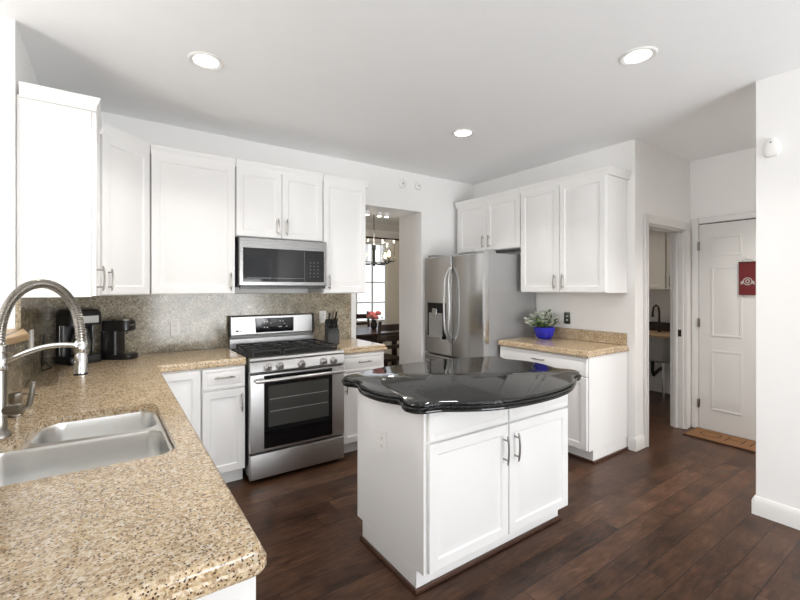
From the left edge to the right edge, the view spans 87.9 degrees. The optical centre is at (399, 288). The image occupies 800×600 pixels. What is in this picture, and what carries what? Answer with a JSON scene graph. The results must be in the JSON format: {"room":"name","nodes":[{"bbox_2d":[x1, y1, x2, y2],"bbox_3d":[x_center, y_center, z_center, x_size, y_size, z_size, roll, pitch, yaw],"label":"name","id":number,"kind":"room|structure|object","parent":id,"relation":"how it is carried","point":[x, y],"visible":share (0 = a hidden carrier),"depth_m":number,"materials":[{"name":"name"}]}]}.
{"room":"kitchen","nodes":[
{"label":"kitchen","id":0,"kind":"room"},
{"bbox_2d":[0,16,43,391],"bbox_3d":[-3.447,0.058,1.558,3.114,2.721,1.048,0,0,-35],"label":"wall","id":1,"kind":"structure","parent":0,"point":[15,65],"depth_m":2.01,"materials":[{"name":"paint"}]},
{"bbox_2d":[15,297,46,390],"bbox_3d":[-2.154,0.275,2.444,0.020,0.456,1.026,0,0,-35],"label":"backsplash","id":2,"kind":"structure","parent":1,"relation":"attached to","point":[30,313],"depth_m":2.30,"materials":[{"name":"beige stone"}]},
{"bbox_2d":[31,329,33,347],"bbox_3d":[-2.042,0.288,2.308,0.008,0.117,0.072,0,0,-35],"label":"wall outlet","id":3,"kind":"object","parent":2,"relation":"attached to","point":[32,330],"visible":0.87,"depth_m":2.29,"materials":[{"name":"white plastic"}]},
{"bbox_2d":[17,81,105,297],"bbox_3d":[-1.839,-0.478,2.291,0.357,1.048,0.463,0,0,-35],"label":"upper cabinet","id":4,"kind":"object","parent":1,"relation":"attached to","point":[58,130],"visible":0.98,"depth_m":2.12,"materials":[{"name":"paint"}]},
{"bbox_2d":[44,112,473,364],"bbox_3d":[0.104,0.058,4.935,7.000,2.721,0.450,0,0,-35],"label":"wall","id":5,"kind":"structure","parent":0,"point":[427,215],"depth_m":4.67,"materials":[{"name":"paint"}]},
{"bbox_2d":[96,123,149,295],"bbox_3d":[-2.041,-0.488,2.799,0.609,1.068,0.610,0,0,-35],"label":"upper cabinet","id":6,"kind":"object","parent":5,"relation":"attached to","point":[124,157],"visible":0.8,"depth_m":2.73,"materials":[{"name":"paint"}]},
{"bbox_2d":[150,143,235,294],"bbox_3d":[-1.617,-0.488,3.228,0.573,1.068,0.391,0,0,-35],"label":"upper cabinet","id":7,"kind":"object","parent":5,"relation":"attached to","point":[192,193],"visible":0.94,"depth_m":3.08,"materials":[{"name":"paint"}]},
{"bbox_2d":[47,293,350,360],"bbox_3d":[-1.480,0.275,3.549,2.385,0.456,0.020,0,0,-35],"label":"backsplash","id":8,"kind":"structure","parent":5,"relation":"attached to","point":[203,318],"depth_m":3.38,"materials":[{"name":"beige stone"}]},
{"bbox_2d":[170,321,179,335],"bbox_3d":[-1.793,0.318,3.314,0.072,0.117,0.008,0,0,-35],"label":"wall outlet","id":9,"kind":"object","parent":8,"relation":"attached to","point":[174,325],"visible":1,"depth_m":3.31,"materials":[{"name":"white plastic"}]},
{"bbox_2d":[319,311,325,322],"bbox_3d":[-0.751,0.278,4.037,0.072,0.117,0.008,0,0,-35],"label":"wall outlet","id":10,"kind":"object","parent":8,"relation":"attached to","point":[322,314],"visible":0.91,"depth_m":4.03,"materials":[{"name":"white plastic"}]},
{"bbox_2d":[235,158,323,241],"bbox_3d":[-1.075,-0.716,3.603,0.737,0.612,0.391,0,0,-35],"label":"upper cabinet","id":11,"kind":"object","parent":5,"relation":"attached to","point":[272,201],"visible":0.93,"depth_m":3.46,"materials":[{"name":"paint"}]},
{"bbox_2d":[235,236,326,288],"bbox_3d":[-1.056,-0.201,3.596,0.743,0.408,0.382,0,0,-35],"label":"microwave","id":12,"kind":"object","parent":11,"relation":"attached to","point":[260,263],"visible":0.97,"depth_m":3.41,"materials":[{"name":"silver metal"}]},
{"bbox_2d":[308,173,369,292],"bbox_3d":[-0.574,-0.488,3.951,0.476,1.068,0.391,0,0,-35],"label":"upper cabinet","id":13,"kind":"object","parent":5,"relation":"attached to","point":[343,198],"visible":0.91,"depth_m":3.81,"materials":[{"name":"paint"}]},
{"bbox_2d":[398,179,406,188],"bbox_3d":[0.031,-1.159,4.593,0.104,0.104,0.028,0,0,-35],"label":"smoke detector","id":14,"kind":"object","parent":5,"relation":"attached to","point":[402,183],"visible":1,"depth_m":4.58,"materials":[{"name":"white plastic"}]},
{"bbox_2d":[414,182,421,189],"bbox_3d":[0.209,-1.164,4.717,0.096,0.096,0.028,0,0,-35],"label":"fire alarm","id":15,"kind":"object","parent":5,"relation":"attached to","point":[417,185],"visible":1,"depth_m":4.71,"materials":[{"name":"white plastic"}]},
{"bbox_2d":[356,229,398,355],"bbox_3d":[-1.602,0.058,7.744,4.200,2.721,0.150,0,0,-35],"label":"wall","id":16,"kind":"structure","parent":0,"point":[377,233],"depth_m":8.49,"materials":[{"name":"paint"}]},
{"bbox_2d":[356,241,384,322],"bbox_3d":[-0.866,-0.122,8.236,1.470,1.640,0.060,0,0,-35],"label":"window","id":17,"kind":"structure","parent":16,"relation":"in","point":[367,242],"depth_m":8.43,"materials":[{"name":"paint"}]},
{"bbox_2d":[366,222,398,231],"bbox_3d":[-1.592,-1.242,7.599,4.050,0.120,0.100,0,0,-35],"label":"crown molding","id":18,"kind":"structure","parent":16,"relation":"attached to","point":[383,227],"depth_m":8.44,"materials":[{"name":"paint"}]},
{"bbox_2d":[366,236,398,240],"bbox_3d":[-0.799,-1.007,8.123,2.114,0.059,0.141,0,0,-35],"label":"curtain rod","id":19,"kind":"object","parent":16,"relation":"attached to","point":[366,236],"visible":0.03,"depth_m":8.37,"materials":[{"name":"black metal"}]},
{"bbox_2d":[385,240,398,354],"bbox_3d":[-0.159,0.203,8.523,0.340,2.370,0.060,0,0,-35],"label":"curtain","id":20,"kind":"object","parent":19,"relation":"hanging from","point":[391,269],"visible":0.63,"depth_m":8.50,"materials":[{"name":"fabric"}]},
{"bbox_2d":[0,0,799,225],"bbox_3d":[0.051,-1.353,2.470,10.100,0.100,11.200,0,0,-35],"label":"ceiling","id":21,"kind":"structure","parent":0,"point":[382,83],"depth_m":2.51,"materials":[{"name":"paint"}]},
{"bbox_2d":[187,52,223,69],"bbox_3d":[-1.112,-1.299,2.380,0.190,0.008,0.190,0,0,-35],"label":"recessed light","id":22,"kind":"object","parent":21,"relation":"in","point":[207,61],"visible":1,"depth_m":2.37,"materials":[{"name":"white plastic"}]},
{"bbox_2d":[366,215,393,265],"bbox_3d":[-0.376,-0.812,5.996,0.564,0.981,0.564,0,0,-10],"label":"chandelier","id":23,"kind":"object","parent":21,"relation":"hanging from","point":[373,263],"visible":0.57,"depth_m":5.98,"materials":[{"name":"metal"}]},
{"bbox_2d":[452,129,473,137],"bbox_3d":[0.528,-1.299,3.483,0.190,0.008,0.190,0,0,-35],"label":"recessed light","id":24,"kind":"object","parent":21,"relation":"in","point":[460,133],"visible":1,"depth_m":3.48,"materials":[{"name":"white plastic"}]},
{"bbox_2d":[619,46,657,65],"bbox_3d":[1.335,-1.299,2.329,0.190,0.008,0.190,0,0,-35],"label":"recessed light","id":25,"kind":"object","parent":21,"relation":"in","point":[640,55],"visible":1,"depth_m":2.32,"materials":[{"name":"white plastic"}]},
{"bbox_2d":[226,361,799,599],"bbox_3d":[0.051,1.458,2.470,10.100,0.080,11.200,0,0,-35],"label":"floor","id":26,"kind":"structure","parent":0,"point":[672,518],"depth_m":2.36,"materials":[{"name":"brown wood"}]},
{"bbox_2d":[162,369,200,439],"bbox_3d":[-1.651,0.987,3.036,0.261,0.862,0.628,0,0,-35],"label":"base cabinet","id":27,"kind":"object","parent":26,"relation":"on","point":[185,385],"visible":0.12,"depth_m":2.82,"materials":[{"name":"paint"}]},
{"bbox_2d":[201,365,244,482],"bbox_3d":[-1.410,0.987,3.178,0.292,0.862,0.670,0,0,-35],"label":"base cabinet","id":28,"kind":"object","parent":26,"relation":"on","point":[222,388],"visible":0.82,"depth_m":2.94,"materials":[{"name":"paint"}]},
{"bbox_2d":[196,576,255,599],"bbox_3d":[-0.670,0.987,0.876,0.662,0.862,0.512,0,0,-35],"label":"base cabinet","id":29,"kind":"object","parent":26,"relation":"on","point":[244,590],"visible":0.02,"depth_m":0.81,"materials":[{"name":"paint"}]},
{"bbox_2d":[0,347,266,599],"bbox_3d":[-1.128,0.530,1.992,1.188,0.052,2.939,0,0,-35],"label":"countertop","id":30,"kind":"structure","parent":29,"relation":"on","point":[167,526],"depth_m":0.93,"materials":[{"name":"beige stone"}]},
{"bbox_2d":[7,392,38,417],"bbox_3d":[-1.496,0.459,1.640,0.099,0.090,0.052,0,0,4],"label":"soap dispenser","id":31,"kind":"object","parent":30,"relation":"on","point":[15,397],"visible":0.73,"depth_m":1.63,"materials":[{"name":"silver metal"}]},
{"bbox_2d":[0,279,88,438],"bbox_3d":[-1.259,0.235,1.432,0.311,0.537,0.060,0,0,-14],"label":"kitchen faucet","id":32,"kind":"object","parent":30,"relation":"on","point":[80,346],"visible":1,"depth_m":1.43,"materials":[{"name":"silver metal"}]},
{"bbox_2d":[41,334,52,370],"bbox_3d":[-2.248,0.399,2.651,0.058,0.207,0.324,0,0,-35],"label":"power cord","id":33,"kind":"object","parent":30,"relation":"on","point":[50,366],"visible":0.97,"depth_m":2.59,"materials":[{"name":"black plastic"}]},
{"bbox_2d":[55,308,101,365],"bbox_3d":[-2.179,0.321,2.825,0.230,0.365,0.205,0,0,27],"label":"coffee maker","id":34,"kind":"object","parent":30,"relation":"on","point":[65,330],"visible":0.73,"depth_m":2.78,"materials":[{"name":"black plastic"}]},
{"bbox_2d":[0,410,172,486],"bbox_3d":[-1.090,0.643,1.416,0.510,0.222,0.676,0,0,-35],"label":"sink","id":35,"kind":"object","parent":30,"relation":"in","point":[60,448],"visible":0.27,"depth_m":1.49,"materials":[{"name":"metal"}]},
{"bbox_2d":[101,318,137,359],"bbox_3d":[-2.010,0.359,2.978,0.216,0.290,0.134,0,0,-5],"label":"coffee machine","id":36,"kind":"object","parent":30,"relation":"on","point":[113,331],"visible":0.98,"depth_m":2.92,"materials":[{"name":"black plastic"}]},
{"bbox_2d":[119,352,136,354],"bbox_3d":[-1.954,0.467,2.983,0.076,0.006,0.094,0,0,-5],"label":"drip tray","id":37,"kind":"object","parent":36,"relation":"on","point":[120,353],"depth_m":2.96,"materials":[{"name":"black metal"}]},
{"bbox_2d":[228,313,344,481],"bbox_3d":[-0.941,0.825,3.443,0.752,1.186,0.766,0,0,-35],"label":"gas range","id":38,"kind":"object","parent":26,"relation":"on","point":[294,388],"visible":0.98,"depth_m":3.21,"materials":[{"name":"silver metal"}]},
{"bbox_2d":[231,345,338,358],"bbox_3d":[-0.946,0.514,3.450,0.744,0.016,0.598,0,0,-35],"label":"cooktop","id":39,"kind":"object","parent":38,"relation":"in","point":[305,353],"depth_m":3.27,"materials":[{"name":"metal"}]},
{"bbox_2d":[249,364,343,453],"bbox_3d":[-0.777,0.910,3.207,0.752,0.567,0.044,0,0,-35],"label":"door","id":40,"kind":"structure","parent":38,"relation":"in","point":[288,414],"depth_m":3.16,"materials":[{"name":"silver glass"}]},
{"bbox_2d":[342,351,383,452],"bbox_3d":[-0.480,0.987,3.824,0.420,0.862,0.670,0,0,-35],"label":"base cabinet","id":41,"kind":"object","parent":26,"relation":"on","point":[355,363],"visible":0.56,"depth_m":3.53,"materials":[{"name":"paint"}]},
{"bbox_2d":[316,338,386,354],"bbox_3d":[-0.479,0.530,3.846,0.451,0.052,0.632,0,0,-35],"label":"countertop","id":42,"kind":"structure","parent":41,"relation":"on","point":[349,345],"depth_m":3.66,"materials":[{"name":"beige stone"}]},
{"bbox_2d":[325,310,338,344],"bbox_3d":[-0.615,0.350,3.763,0.104,0.308,0.155,0,0,-23],"label":"knife block","id":43,"kind":"object","parent":42,"relation":"on","point":[331,326],"visible":0.96,"depth_m":3.72,"materials":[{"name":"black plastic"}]},
{"bbox_2d":[356,311,382,343],"bbox_3d":[-0.629,0.923,7.430,0.450,0.990,0.526,0,0,-35],"label":"dining chair","id":44,"kind":"object","parent":26,"relation":"on","point":[358,316],"visible":0.2,"depth_m":7.67,"materials":[{"name":"brown wood"}]},
{"bbox_2d":[356,326,398,365],"bbox_3d":[-0.552,1.038,6.495,1.900,0.760,1.000,0,0,-35],"label":"dining table","id":45,"kind":"object","parent":26,"relation":"on","point":[362,333],"visible":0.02,"depth_m":6.20,"materials":[{"name":"brown wood"}]},
{"bbox_2d":[366,311,382,328],"bbox_3d":[-0.427,0.515,6.798,0.297,0.286,0.236,0,0,-35],"label":"flower vase","id":46,"kind":"object","parent":45,"relation":"on","point":[371,315],"visible":1,"depth_m":6.76,"materials":[{"name":"metal"}]},
{"bbox_2d":[377,321,398,366],"bbox_3d":[-0.233,0.923,5.702,0.450,0.990,0.526,0,0,-35],"label":"dining chair","id":47,"kind":"object","parent":26,"relation":"on","point":[389,327],"visible":0.42,"depth_m":5.49,"materials":[{"name":"brown wood"}]},
{"bbox_2d":[358,390,567,594],"bbox_3d":[0.396,0.986,2.428,1.116,0.865,0.682,0,0,-35],"label":"kitchen island","id":48,"kind":"object","parent":26,"relation":"on","point":[450,491],"visible":0.95,"depth_m":2.10,"materials":[{"name":"paint"}]},
{"bbox_2d":[379,429,386,454],"bbox_3d":[-0.093,0.803,2.169,0.008,0.117,0.072,0,0,-35],"label":"wall outlet","id":49,"kind":"object","parent":48,"relation":"attached to","point":[382,435],"visible":1,"depth_m":2.16,"materials":[{"name":"white plastic"}]},
{"bbox_2d":[341,356,581,413],"bbox_3d":[0.406,0.528,2.429,1.348,0.048,1.049,0,0,-35],"label":"island countertop","id":50,"kind":"structure","parent":48,"relation":"on","point":[487,383],"depth_m":2.18,"materials":[{"name":"black stone"}]},
{"bbox_2d":[425,250,534,360],"bbox_3d":[0.831,0.523,4.566,0.867,1.790,0.915,0,0,-35],"label":"refrigerator","id":51,"kind":"object","parent":26,"relation":"on","point":[474,301],"visible":0.59,"depth_m":4.22,"materials":[{"name":"grey metal"}]},
{"bbox_2d":[500,345,627,463],"bbox_3d":[1.482,0.987,3.854,0.669,0.862,0.928,0,0,-35],"label":"base cabinet","id":52,"kind":"object","parent":26,"relation":"on","point":[597,406],"visible":0.44,"depth_m":3.46,"materials":[{"name":"paint"}]},
{"bbox_2d":[498,336,628,357],"bbox_3d":[1.489,0.530,3.862,0.648,0.052,0.933,0,0,-35],"label":"countertop","id":53,"kind":"structure","parent":52,"relation":"on","point":[579,348],"depth_m":3.66,"materials":[{"name":"beige stone"}]},
{"bbox_2d":[524,309,558,338],"bbox_3d":[1.413,0.356,4.131,0.342,0.296,0.347,0,0,-35],"label":"flower pot","id":54,"kind":"object","parent":53,"relation":"on","point":[541,323],"visible":1,"depth_m":4.10,"materials":[{"name":"ceramic"}]},
{"bbox_2d":[649,304,669,404],"bbox_3d":[3.302,0.812,5.390,0.637,1.212,0.640,0,0,-35],"label":"utility sink","id":55,"kind":"object","parent":26,"relation":"on","point":[659,332],"visible":0.47,"depth_m":5.11,"materials":[{"name":"grey"}]},
{"bbox_2d":[651,304,660,331],"bbox_3d":[3.327,0.390,5.395,0.213,0.367,0.034,0,0,-35],"label":"faucet","id":56,"kind":"object","parent":55,"relation":"on","point":[652,315],"depth_m":5.43,"materials":[{"name":"brown metal"}]},
{"bbox_2d":[649,337,669,362],"bbox_3d":[3.285,0.753,5.403,0.600,0.310,0.560,0,0,-35],"label":"tub","id":57,"kind":"object","parent":55,"relation":"in","point":[659,347],"depth_m":5.07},
{"bbox_2d":[682,427,755,452],"bbox_3d":[3.096,1.409,3.786,0.325,0.017,0.800,0,0,-35],"label":"doormat","id":58,"kind":"object","parent":26,"relation":"on","point":[744,444],"visible":0.52,"depth_m":3.86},
{"bbox_2d":[474,139,689,446],"bbox_3d":[1.956,0.058,4.752,1.134,2.721,1.963,0,0,-35],"label":"wall","id":59,"kind":"structure","parent":0,"point":[658,184],"depth_m":3.83,"materials":[{"name":"paint"}]},
{"bbox_2d":[455,187,520,253],"bbox_3d":[1.072,-0.718,4.688,0.391,0.608,0.950,0,0,-35],"label":"upper cabinet","id":60,"kind":"object","parent":59,"relation":"attached to","point":[492,222],"visible":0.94,"depth_m":4.54,"materials":[{"name":"paint"}]},
{"bbox_2d":[564,312,570,323],"bbox_3d":[1.672,0.298,4.155,0.013,0.117,0.072,0,0,-35],"label":"switch plate","id":61,"kind":"object","parent":59,"relation":"attached to","point":[567,315],"visible":1,"depth_m":4.15,"materials":[{"name":"silver metal"}]},
{"bbox_2d":[519,165,631,292],"bbox_3d":[1.609,-0.491,3.914,0.391,1.062,0.928,0,0,-35],"label":"upper cabinet","id":62,"kind":"object","parent":59,"relation":"attached to","point":[574,226],"visible":1,"depth_m":3.70,"materials":[{"name":"paint"}]},
{"bbox_2d":[553,327,626,344],"bbox_3d":[1.744,0.451,4.045,0.020,0.106,0.912,0,0,-35],"label":"backsplash","id":63,"kind":"structure","parent":59,"relation":"attached to","point":[567,333],"depth_m":3.92,"materials":[{"name":"beige stone"}]},
{"bbox_2d":[628,435,644,451],"bbox_3d":[2.092,1.361,3.675,0.161,0.115,0.071,0,0,-35],"label":"baseboard","id":64,"kind":"structure","parent":59,"relation":"attached to","point":[635,444],"depth_m":3.63,"materials":[{"name":"paint"}]},
{"bbox_2d":[649,224,682,428],"bbox_3d":[2.503,0.418,4.010,0.785,2.000,0.120,0,0,-35],"label":"trim","id":65,"kind":"structure","parent":59,"relation":"attached to","point":[676,236],"depth_m":4.22,"materials":[{"name":"paint"}]},
{"bbox_2d":[644,213,690,447],"bbox_3d":[2.572,0.376,3.967,0.950,2.085,0.028,0,0,-35],"label":"trim","id":66,"kind":"structure","parent":59,"relation":"attached to","point":[648,218],"depth_m":4.11,"materials":[{"name":"paint"}]},
{"bbox_2d":[649,290,669,393],"bbox_3d":[3.065,0.058,5.522,1.266,2.721,1.963,0,0,-35],"label":"wall","id":67,"kind":"structure","parent":0,"point":[661,298],"depth_m":5.67,"materials":[{"name":"paint"}]},
{"bbox_2d":[649,230,669,289],"bbox_3d":[3.413,-0.502,5.503,0.407,1.040,1.050,0,0,-35],"label":"upper cabinet","id":68,"kind":"object","parent":67,"relation":"attached to","point":[659,242],"visible":0.2,"depth_m":5.34,"materials":[{"name":"paint"}]},
{"bbox_2d":[690,147,755,223],"bbox_3d":[3.696,0.058,3.373,0.150,2.721,2.527,0,0,-35],"label":"wall","id":69,"kind":"structure","parent":0,"point":[724,184],"depth_m":4.04,"materials":[{"name":"paint"}]},
{"bbox_2d":[691,211,755,427],"bbox_3d":[3.251,0.354,3.864,0.020,2.128,0.940,0,0,-35],"label":"trim","id":70,"kind":"structure","parent":69,"relation":"attached to","point":[695,222],"depth_m":4.21,"materials":[{"name":"paint"}]},
{"bbox_2d":[697,218,755,440],"bbox_3d":[3.247,0.385,3.861,0.031,2.065,0.832,0,0,-35],"label":"door","id":71,"kind":"structure","parent":69,"relation":"in","point":[726,322],"depth_m":4.00,"materials":[{"name":"paint"}]},
{"bbox_2d":[738,257,755,294],"bbox_3d":[3.234,-0.115,3.862,0.014,0.357,0.138,0,0,-35],"label":"banner","id":72,"kind":"object","parent":71,"relation":"hanging from","point":[747,270],"visible":0.93,"depth_m":3.86,"materials":[{"name":"red fabric"}]},
{"bbox_2d":[756,67,799,509],"bbox_3d":[3.533,0.058,0.851,0.120,2.721,4.370,0,0,-35],"label":"wall","id":73,"kind":"structure","parent":0,"point":[777,96],"depth_m":2.53,"materials":[{"name":"paint"}]},
{"bbox_2d":[763,137,780,157],"bbox_3d":[2.270,-0.864,2.538,0.030,0.116,0.085,0,0,-35],"label":"sensor","id":74,"kind":"object","parent":73,"relation":"attached to","point":[772,146],"visible":1,"depth_m":2.53,"materials":[{"name":"white plastic"}]},
{"bbox_2d":[752,495,799,529],"bbox_3d":[3.479,1.361,0.915,0.136,0.115,4.236,0,0,-35],"label":"baseboard","id":75,"kind":"structure","parent":73,"relation":"attached to","point":[783,514],"depth_m":2.52,"materials":[{"name":"paint"}]},
{"bbox_3d":[-1.382,0.823,1.197,0.134,1.190,1.902,0,0,-35],"label":"wall","id":76,"kind":"structure","parent":0,"visible":0},
{"bbox_2d":[7,342,19,404],"bbox_3d":[-1.321,0.366,1.244,0.020,0.274,1.891,0,0,-35],"label":"backsplash","id":77,"kind":"structure","parent":76,"relation":"attached to","point":[13,372],"depth_m":1.88,"materials":[{"name":"beige stone"}]},
{"bbox_2d":[5,328,28,344],"bbox_3d":[-1.355,0.211,1.199,0.262,0.033,1.915,0,0,-35],"label":"bar ledge","id":78,"kind":"object","parent":76,"relation":"on","point":[14,336],"visible":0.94,"depth_m":1.76,"materials":[{"name":"beige stone"}]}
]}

